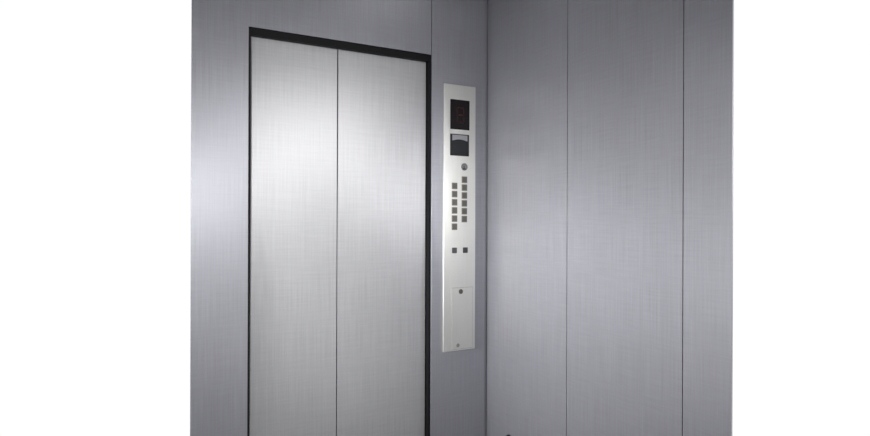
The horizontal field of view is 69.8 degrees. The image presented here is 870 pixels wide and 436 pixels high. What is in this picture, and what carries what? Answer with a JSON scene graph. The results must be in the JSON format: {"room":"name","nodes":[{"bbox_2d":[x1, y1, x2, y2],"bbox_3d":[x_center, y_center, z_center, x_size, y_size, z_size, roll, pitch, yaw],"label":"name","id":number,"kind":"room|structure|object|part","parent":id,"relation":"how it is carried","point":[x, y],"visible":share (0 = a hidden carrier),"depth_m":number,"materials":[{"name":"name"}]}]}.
{"room":"elevator interior","nodes":[
{"label":"elevator interior","id":0,"kind":"room"},
{"bbox_2d":[190,0,486,435],"bbox_3d":[-0.321,0.139,2.554,1.284,2.520,0.034,0,0,-30],"label":"wall","id":1,"kind":"structure","parent":0,"point":[453,32],"depth_m":2.31,"materials":[{"name":"metal"}]},
{"bbox_2d":[250,37,336,435],"bbox_3d":[-0.554,0.350,2.451,0.342,2.084,0.030,0,0,-30],"label":"door","id":2,"kind":"structure","parent":1,"relation":"in","point":[293,162],"depth_m":2.43,"materials":[{"name":"metal"}]},
{"bbox_2d":[247,27,430,435],"bbox_3d":[-0.383,0.334,2.539,0.805,2.128,0.062,0,0,-30],"label":"door frame","id":3,"kind":"structure","parent":1,"relation":"attached to","point":[253,32],"depth_m":2.64,"materials":[{"name":"black metal"}]},
{"bbox_2d":[336,49,425,435],"bbox_3d":[-0.227,0.351,2.641,0.408,2.084,0.030,0,0,-30],"label":"door","id":4,"kind":"structure","parent":1,"relation":"in","point":[381,100],"depth_m":2.62,"materials":[{"name":"metal"}]},
{"bbox_3d":[0.098,0.140,2.795,0.281,2.520,0.030,0,0,-30],"label":"column panel","id":5,"kind":"part","parent":1,"relation":"part of","materials":[{"name":"metal"}]},
{"bbox_2d":[442,83,475,351],"bbox_3d":[0.109,-0.001,2.775,0.166,1.180,0.015,0,0,-30],"label":"control panel","id":6,"kind":"object","parent":1,"relation":"attached to","point":[459,101],"visible":1,"depth_m":2.77,"materials":[{"name":"metal"}]},
{"bbox_3d":[0.121,0.446,2.779,0.109,0.271,0.001,0,0,-30],"label":"service door","id":7,"kind":"part","parent":6,"relation":"part of","materials":[{"name":"metal"}]},
{"bbox_2d":[461,163,467,170],"bbox_3d":[0.132,-0.228,2.783,0.033,0.033,0.004,0,0,-30],"label":"switch","id":8,"kind":"object","parent":6,"relation":"attached to","point":[464,166],"depth_m":2.78,"materials":[{"name":"grey metal"}]},
{"bbox_3d":[0.225,0.141,2.875,0.017,2.520,0.020,0,0,-30],"label":"corner trim","id":9,"kind":"part","parent":1,"relation":"part of","materials":[{"name":"metal"}]},
{"bbox_2d":[486,0,733,435],"bbox_3d":[0.547,0.142,2.349,0.010,2.520,1.254,0,0,-30],"label":"wall","id":10,"kind":"structure","parent":0,"point":[610,123],"depth_m":2.20,"materials":[{"name":"grey metal"}]},
{"bbox_3d":[0.370,0.141,2.649,0.006,2.520,0.557,0,0,-30],"label":"wall panel","id":11,"kind":"part","parent":10,"relation":"part of","materials":[{"name":"metal"}]},
{"bbox_3d":[0.644,0.142,2.179,0.006,2.520,0.525,0,0,-30],"label":"wall panel","id":12,"kind":"part","parent":10,"relation":"part of","materials":[{"name":"metal"}]},
{"bbox_3d":[0.819,0.143,1.877,0.006,2.520,0.166,0,0,-30],"label":"wall panel","id":13,"kind":"part","parent":10,"relation":"part of","materials":[{"name":"metal"}]}
]}

